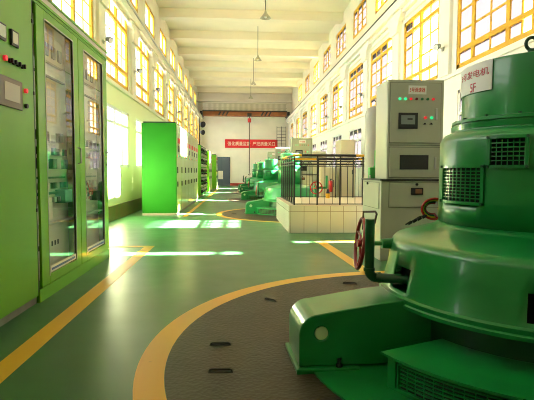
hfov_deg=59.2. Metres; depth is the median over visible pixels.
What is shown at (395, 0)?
trim
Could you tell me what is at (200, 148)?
tall cabinet
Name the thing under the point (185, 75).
window
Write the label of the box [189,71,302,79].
ceiling beam
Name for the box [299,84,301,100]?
window
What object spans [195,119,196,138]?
window
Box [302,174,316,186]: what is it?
base cabinet
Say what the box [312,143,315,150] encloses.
window
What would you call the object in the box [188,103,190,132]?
trim
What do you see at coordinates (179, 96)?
window
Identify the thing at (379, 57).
window
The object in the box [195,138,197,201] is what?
tall cabinet
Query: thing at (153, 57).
trim
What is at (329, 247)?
trim
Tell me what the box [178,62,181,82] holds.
window
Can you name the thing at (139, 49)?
window
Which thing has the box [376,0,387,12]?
window
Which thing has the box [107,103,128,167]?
window
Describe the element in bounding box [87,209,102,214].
shelf
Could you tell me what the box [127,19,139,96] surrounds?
trim
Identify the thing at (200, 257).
floor
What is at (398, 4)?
trim
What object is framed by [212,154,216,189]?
tall cabinet
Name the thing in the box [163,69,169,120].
trim
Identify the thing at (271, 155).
cabinet
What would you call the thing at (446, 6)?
trim
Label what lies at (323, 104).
window
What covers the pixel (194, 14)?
ceiling beam
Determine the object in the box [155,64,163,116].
window
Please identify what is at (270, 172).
generator
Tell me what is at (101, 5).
trim
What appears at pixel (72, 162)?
tall cabinet
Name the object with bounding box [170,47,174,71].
window
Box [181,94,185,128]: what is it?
trim
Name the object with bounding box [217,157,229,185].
door
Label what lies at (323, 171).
cabinet
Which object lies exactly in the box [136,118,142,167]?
window
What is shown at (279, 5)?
ceiling
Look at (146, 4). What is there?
window
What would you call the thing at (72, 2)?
window
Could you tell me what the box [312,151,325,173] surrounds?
tall cabinet
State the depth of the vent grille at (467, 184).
2.93 m
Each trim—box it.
[96,0,108,75]
[106,76,198,143]
[108,0,202,120]
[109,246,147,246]
[126,0,203,118]
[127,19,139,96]
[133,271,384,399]
[148,49,157,110]
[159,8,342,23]
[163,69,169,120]
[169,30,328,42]
[173,83,178,122]
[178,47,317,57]
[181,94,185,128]
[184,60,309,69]
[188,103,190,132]
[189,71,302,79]
[193,110,195,136]
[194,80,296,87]
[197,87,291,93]
[197,99,291,102]
[197,115,199,142]
[277,197,362,205]
[286,0,396,118]
[286,0,409,121]
[292,0,425,121]
[292,115,295,137]
[298,109,302,137]
[305,101,310,137]
[311,35,533,138]
[314,91,319,134]
[317,241,364,273]
[321,241,354,241]
[325,79,332,129]
[340,63,349,122]
[359,41,371,113]
[387,8,405,79]
[438,0,452,78]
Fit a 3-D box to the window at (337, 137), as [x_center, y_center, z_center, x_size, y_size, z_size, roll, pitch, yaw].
[3.066,-2.074,20.439,0.062,1.500,1.850,0,3,-4]
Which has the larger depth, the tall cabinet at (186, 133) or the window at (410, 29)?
the tall cabinet at (186, 133)
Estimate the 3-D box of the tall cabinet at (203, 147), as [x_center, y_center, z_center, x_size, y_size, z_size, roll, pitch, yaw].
[-3.626,-1.506,24.247,0.940,2.455,0.946,0,3,-4]
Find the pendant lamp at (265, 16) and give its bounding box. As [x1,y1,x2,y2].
[260,0,270,19]
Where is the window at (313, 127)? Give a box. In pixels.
[311,104,315,136]
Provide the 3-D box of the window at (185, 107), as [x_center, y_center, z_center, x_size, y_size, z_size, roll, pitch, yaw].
[-4.839,-4.962,27.773,0.062,2.080,2.300,0,3,-4]
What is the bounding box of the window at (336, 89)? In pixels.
[333,81,342,126]
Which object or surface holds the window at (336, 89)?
in the wall at (452, 85)
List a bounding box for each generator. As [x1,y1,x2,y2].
[238,162,256,188]
[239,162,264,192]
[240,157,278,199]
[244,150,313,215]
[285,36,533,399]
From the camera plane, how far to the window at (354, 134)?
16.98 m
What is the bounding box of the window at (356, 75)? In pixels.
[349,63,362,118]
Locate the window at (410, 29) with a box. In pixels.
[404,0,439,79]
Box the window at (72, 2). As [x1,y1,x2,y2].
[51,0,92,37]
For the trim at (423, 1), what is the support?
attached to the wall at (452, 85)
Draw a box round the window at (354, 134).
[349,126,360,168]
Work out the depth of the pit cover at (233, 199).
19.40 m
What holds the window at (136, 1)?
in the wall at (159, 24)
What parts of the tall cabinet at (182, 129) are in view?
door, door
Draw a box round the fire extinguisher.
[329,179,333,191]
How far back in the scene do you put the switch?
3.68 m
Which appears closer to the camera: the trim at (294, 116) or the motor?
the motor
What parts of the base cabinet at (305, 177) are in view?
door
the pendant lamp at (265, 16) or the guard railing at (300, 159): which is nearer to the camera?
the guard railing at (300, 159)
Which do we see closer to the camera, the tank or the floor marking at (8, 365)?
the floor marking at (8, 365)
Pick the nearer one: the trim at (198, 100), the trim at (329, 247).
the trim at (329, 247)
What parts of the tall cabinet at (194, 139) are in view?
door, door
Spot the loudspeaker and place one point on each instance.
(202, 124)
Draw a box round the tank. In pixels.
[364,100,375,177]
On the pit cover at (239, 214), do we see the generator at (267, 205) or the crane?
the generator at (267, 205)
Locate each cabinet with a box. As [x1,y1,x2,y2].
[0,0,39,326]
[32,0,109,302]
[141,121,180,214]
[180,126,184,211]
[183,128,187,208]
[187,132,190,206]
[190,134,193,203]
[193,136,195,202]
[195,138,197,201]
[198,144,203,196]
[202,146,204,195]
[203,147,205,194]
[205,148,206,193]
[206,150,209,191]
[210,152,210,190]
[211,153,211,190]
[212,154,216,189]
[267,152,274,158]
[275,147,289,167]
[290,138,311,173]
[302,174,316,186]
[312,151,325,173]
[319,167,334,195]
[336,140,354,195]
[361,178,438,260]
[375,79,443,178]
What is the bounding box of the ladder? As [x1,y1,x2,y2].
[277,127,285,146]
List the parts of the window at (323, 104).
frosted pane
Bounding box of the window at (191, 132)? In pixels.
[190,113,192,135]
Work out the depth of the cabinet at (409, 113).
6.33 m
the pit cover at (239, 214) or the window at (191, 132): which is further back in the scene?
the window at (191, 132)
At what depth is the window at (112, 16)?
12.02 m
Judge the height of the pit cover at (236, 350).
0.025 m
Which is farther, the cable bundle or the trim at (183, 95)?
the trim at (183, 95)
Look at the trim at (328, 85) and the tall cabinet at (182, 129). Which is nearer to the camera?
the tall cabinet at (182, 129)
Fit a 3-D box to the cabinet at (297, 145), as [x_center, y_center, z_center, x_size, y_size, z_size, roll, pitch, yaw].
[1.269,-1.626,17.541,0.769,1.330,0.574,0,3,-4]
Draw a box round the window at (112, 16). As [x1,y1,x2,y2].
[106,0,127,90]
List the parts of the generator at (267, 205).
bracket arm, stator frame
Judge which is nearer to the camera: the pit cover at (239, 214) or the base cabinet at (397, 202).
the base cabinet at (397, 202)
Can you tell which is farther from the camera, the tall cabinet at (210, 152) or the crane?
the crane
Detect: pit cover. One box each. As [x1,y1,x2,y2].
[164,275,394,399]
[222,209,278,221]
[228,198,251,202]
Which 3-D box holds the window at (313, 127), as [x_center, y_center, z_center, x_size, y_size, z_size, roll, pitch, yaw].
[2.675,-4.526,26.670,0.062,1.800,2.150,0,3,-4]
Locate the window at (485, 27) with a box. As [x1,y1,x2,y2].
[457,0,533,68]
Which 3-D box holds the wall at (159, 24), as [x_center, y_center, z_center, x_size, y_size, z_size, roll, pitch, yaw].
[-4.505,-6.667,16.378,0.300,2.500,46.000,0,3,-4]
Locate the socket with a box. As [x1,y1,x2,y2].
[411,188,422,194]
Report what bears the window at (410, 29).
in the wall at (452, 85)
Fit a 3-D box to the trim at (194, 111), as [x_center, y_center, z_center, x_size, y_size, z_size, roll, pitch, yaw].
[-5.032,-5.159,32.522,0.130,2.020,1.140,0,3,-4]
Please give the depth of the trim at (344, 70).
18.48 m
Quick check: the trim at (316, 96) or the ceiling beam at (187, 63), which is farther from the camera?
the ceiling beam at (187, 63)
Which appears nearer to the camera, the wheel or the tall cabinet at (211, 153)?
the wheel
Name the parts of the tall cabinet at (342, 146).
door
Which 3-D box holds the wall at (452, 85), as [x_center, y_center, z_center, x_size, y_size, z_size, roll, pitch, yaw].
[3.394,-2.624,17.119,0.320,5.600,46.000,0,3,-4]
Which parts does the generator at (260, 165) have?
bracket arm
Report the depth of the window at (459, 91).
9.16 m
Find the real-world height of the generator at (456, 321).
1.982 m
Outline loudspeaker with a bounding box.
[199,118,205,143]
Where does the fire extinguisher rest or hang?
attached to the cabinet at (323, 171)
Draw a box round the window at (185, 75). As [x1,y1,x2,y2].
[185,75,187,91]
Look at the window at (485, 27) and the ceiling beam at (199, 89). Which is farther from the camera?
the ceiling beam at (199, 89)
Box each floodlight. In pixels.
[102,37,113,43]
[433,44,443,51]
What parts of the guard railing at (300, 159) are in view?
post, post, handrail, rail, rail, post, post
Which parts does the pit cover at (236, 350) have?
lift handle, lift handle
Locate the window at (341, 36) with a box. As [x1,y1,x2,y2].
[336,24,345,58]
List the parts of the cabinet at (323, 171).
door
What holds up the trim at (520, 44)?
attached to the wall at (452, 85)
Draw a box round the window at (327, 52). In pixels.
[323,44,330,73]
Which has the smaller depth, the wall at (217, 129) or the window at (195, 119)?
the window at (195, 119)
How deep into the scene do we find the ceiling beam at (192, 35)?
23.28 m
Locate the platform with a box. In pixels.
[276,198,362,232]
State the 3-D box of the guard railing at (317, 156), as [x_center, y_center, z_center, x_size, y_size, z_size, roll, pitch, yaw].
[1.679,-0.402,9.336,2.306,1.005,0.050,0,3,-4]
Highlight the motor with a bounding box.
[368,150,375,177]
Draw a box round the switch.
[8,58,13,62]
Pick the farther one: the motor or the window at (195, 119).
the window at (195, 119)
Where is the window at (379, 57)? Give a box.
[370,38,391,106]
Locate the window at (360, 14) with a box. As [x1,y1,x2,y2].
[353,0,366,38]
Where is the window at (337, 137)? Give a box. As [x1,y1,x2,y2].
[332,133,341,165]
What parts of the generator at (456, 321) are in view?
sole plate, bracket arm, stator frame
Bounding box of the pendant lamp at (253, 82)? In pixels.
[250,58,255,84]
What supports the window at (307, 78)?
in the wall at (372, 16)
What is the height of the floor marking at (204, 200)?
0.002 m
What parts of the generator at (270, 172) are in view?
bracket arm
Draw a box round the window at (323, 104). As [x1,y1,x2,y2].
[320,94,327,132]
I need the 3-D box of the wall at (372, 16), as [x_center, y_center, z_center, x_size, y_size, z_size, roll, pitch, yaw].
[3.669,-6.667,16.891,0.300,2.500,46.000,0,3,-4]
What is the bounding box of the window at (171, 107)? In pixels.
[168,80,173,121]
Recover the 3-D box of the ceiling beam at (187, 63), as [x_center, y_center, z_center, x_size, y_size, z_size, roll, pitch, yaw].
[-1.239,-8.522,29.720,7.890,0.380,0.400,0,3,-4]
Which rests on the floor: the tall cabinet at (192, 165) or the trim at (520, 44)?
the tall cabinet at (192, 165)
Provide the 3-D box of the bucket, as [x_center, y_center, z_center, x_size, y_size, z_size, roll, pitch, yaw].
[1.518,-0.164,11.729,0.120,0.240,0.120,0,3,-4]
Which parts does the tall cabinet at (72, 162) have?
relay panel, door, crown, handle, relay panel, door, handle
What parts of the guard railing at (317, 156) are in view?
post, rail, post, rail, rail, rail, handrail, post, post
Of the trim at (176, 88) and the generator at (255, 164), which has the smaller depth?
the trim at (176, 88)
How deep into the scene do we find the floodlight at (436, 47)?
9.58 m
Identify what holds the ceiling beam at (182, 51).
attached to the wall at (372, 16)
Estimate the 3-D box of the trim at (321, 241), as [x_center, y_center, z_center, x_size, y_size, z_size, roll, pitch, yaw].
[2.045,0.717,8.132,2.220,0.002,0.120,0,3,-4]
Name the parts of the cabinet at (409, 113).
door, door, door handle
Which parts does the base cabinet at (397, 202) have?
door, door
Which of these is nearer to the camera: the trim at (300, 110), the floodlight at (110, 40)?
the floodlight at (110, 40)
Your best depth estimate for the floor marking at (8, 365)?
3.69 m
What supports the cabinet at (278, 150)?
on the base cabinet
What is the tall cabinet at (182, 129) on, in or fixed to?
on the floor
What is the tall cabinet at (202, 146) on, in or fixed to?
on the floor
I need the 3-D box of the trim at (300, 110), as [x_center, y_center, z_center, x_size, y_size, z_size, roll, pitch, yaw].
[2.248,-4.992,31.784,0.130,2.210,1.328,0,3,-4]
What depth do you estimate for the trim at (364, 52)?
15.47 m
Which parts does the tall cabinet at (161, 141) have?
door, door, door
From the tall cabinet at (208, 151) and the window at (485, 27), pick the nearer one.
the window at (485, 27)
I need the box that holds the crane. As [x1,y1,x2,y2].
[200,103,289,174]
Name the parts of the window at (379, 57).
frosted pane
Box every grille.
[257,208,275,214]
[397,363,509,399]
[441,165,484,205]
[486,134,529,167]
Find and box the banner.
[225,139,277,147]
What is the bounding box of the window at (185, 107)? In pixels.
[184,104,187,131]
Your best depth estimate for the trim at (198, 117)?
35.41 m
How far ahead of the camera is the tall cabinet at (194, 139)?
18.02 m
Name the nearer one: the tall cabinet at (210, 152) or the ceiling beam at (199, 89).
the tall cabinet at (210, 152)
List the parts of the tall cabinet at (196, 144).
door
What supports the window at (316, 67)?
in the wall at (372, 16)
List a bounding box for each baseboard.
[108,198,141,221]
[230,183,243,185]
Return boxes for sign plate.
[461,59,492,98]
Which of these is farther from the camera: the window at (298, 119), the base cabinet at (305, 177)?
the window at (298, 119)
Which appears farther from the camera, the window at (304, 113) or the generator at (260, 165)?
the window at (304, 113)
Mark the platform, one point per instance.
(295, 219)
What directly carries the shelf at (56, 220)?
attached to the tall cabinet at (72, 162)
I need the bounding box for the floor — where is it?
[0,186,386,399]
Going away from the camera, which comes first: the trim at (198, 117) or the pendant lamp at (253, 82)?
the pendant lamp at (253, 82)
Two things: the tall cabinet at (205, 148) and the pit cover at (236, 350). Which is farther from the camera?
the tall cabinet at (205, 148)
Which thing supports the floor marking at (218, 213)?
on the floor
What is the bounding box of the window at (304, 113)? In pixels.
[303,112,306,137]
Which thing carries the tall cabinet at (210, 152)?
on the floor
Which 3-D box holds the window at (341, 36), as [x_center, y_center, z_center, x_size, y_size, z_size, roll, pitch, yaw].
[3.311,-7.016,20.834,0.056,1.080,1.950,0,3,-4]
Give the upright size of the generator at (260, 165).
1.816 m
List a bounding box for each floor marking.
[0,246,153,382]
[183,199,206,216]
[216,209,273,221]
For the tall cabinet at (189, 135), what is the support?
on the floor
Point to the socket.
(414, 191)
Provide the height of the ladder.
2.100 m
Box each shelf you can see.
[38,217,73,228]
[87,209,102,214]
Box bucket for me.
[325,189,329,197]
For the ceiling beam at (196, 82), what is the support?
attached to the wall at (372, 16)
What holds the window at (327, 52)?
in the wall at (372, 16)
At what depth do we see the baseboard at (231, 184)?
39.86 m
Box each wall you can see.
[129,0,197,108]
[198,93,291,182]
[288,0,533,195]
[292,0,394,111]
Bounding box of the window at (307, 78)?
[305,73,309,93]
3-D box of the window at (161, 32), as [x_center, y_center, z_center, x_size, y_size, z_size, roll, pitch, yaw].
[-4.690,-7.017,21.083,0.056,0.930,1.900,0,3,-4]
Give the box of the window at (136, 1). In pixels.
[130,0,137,12]
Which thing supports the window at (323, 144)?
in the wall at (452, 85)
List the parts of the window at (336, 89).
frosted pane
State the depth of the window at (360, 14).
17.65 m
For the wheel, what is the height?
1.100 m
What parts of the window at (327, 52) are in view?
frosted pane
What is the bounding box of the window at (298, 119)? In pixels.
[296,118,299,137]
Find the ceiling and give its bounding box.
[155,0,350,88]
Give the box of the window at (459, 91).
[458,90,461,120]
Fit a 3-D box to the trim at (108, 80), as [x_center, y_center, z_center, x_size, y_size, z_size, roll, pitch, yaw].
[-4.064,-3.143,16.619,0.070,0.080,46.000,0,3,-4]
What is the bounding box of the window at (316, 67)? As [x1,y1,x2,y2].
[314,61,318,83]
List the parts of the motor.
motor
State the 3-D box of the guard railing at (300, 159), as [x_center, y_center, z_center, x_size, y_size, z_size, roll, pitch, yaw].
[1.532,-0.562,11.987,2.266,1.005,0.050,0,3,-4]
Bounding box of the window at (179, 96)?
[177,93,181,126]
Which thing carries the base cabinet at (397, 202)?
on the floor
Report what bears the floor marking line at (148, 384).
on the floor
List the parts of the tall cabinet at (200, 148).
panel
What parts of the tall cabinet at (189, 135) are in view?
door, door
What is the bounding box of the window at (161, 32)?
[160,29,165,56]
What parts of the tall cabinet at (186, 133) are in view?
door, door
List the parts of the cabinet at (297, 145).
door, door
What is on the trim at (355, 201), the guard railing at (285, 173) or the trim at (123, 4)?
the guard railing at (285, 173)
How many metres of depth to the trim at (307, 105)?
28.06 m
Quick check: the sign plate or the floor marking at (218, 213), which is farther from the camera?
the floor marking at (218, 213)
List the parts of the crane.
hoist chain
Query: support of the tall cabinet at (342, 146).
on the floor
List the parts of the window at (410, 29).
frosted pane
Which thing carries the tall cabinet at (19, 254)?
on the floor
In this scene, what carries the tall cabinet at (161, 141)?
on the floor
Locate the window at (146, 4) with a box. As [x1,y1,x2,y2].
[145,1,153,37]
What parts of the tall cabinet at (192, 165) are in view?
door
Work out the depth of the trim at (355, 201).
10.46 m
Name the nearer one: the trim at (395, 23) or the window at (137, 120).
the trim at (395, 23)
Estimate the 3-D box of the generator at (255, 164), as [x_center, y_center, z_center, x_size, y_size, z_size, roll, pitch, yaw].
[-0.684,-1.626,31.724,2.370,1.816,1.874,-2,4,-37]
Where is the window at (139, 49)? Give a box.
[136,41,148,105]
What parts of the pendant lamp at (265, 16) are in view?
lamp shade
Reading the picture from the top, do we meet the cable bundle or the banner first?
the banner
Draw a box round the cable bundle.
[405,197,438,224]
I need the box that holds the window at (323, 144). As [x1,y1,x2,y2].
[320,139,326,160]
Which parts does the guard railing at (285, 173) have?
post, post, post, post, handrail, post, post, post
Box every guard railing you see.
[281,154,293,204]
[284,158,361,197]
[294,154,363,204]

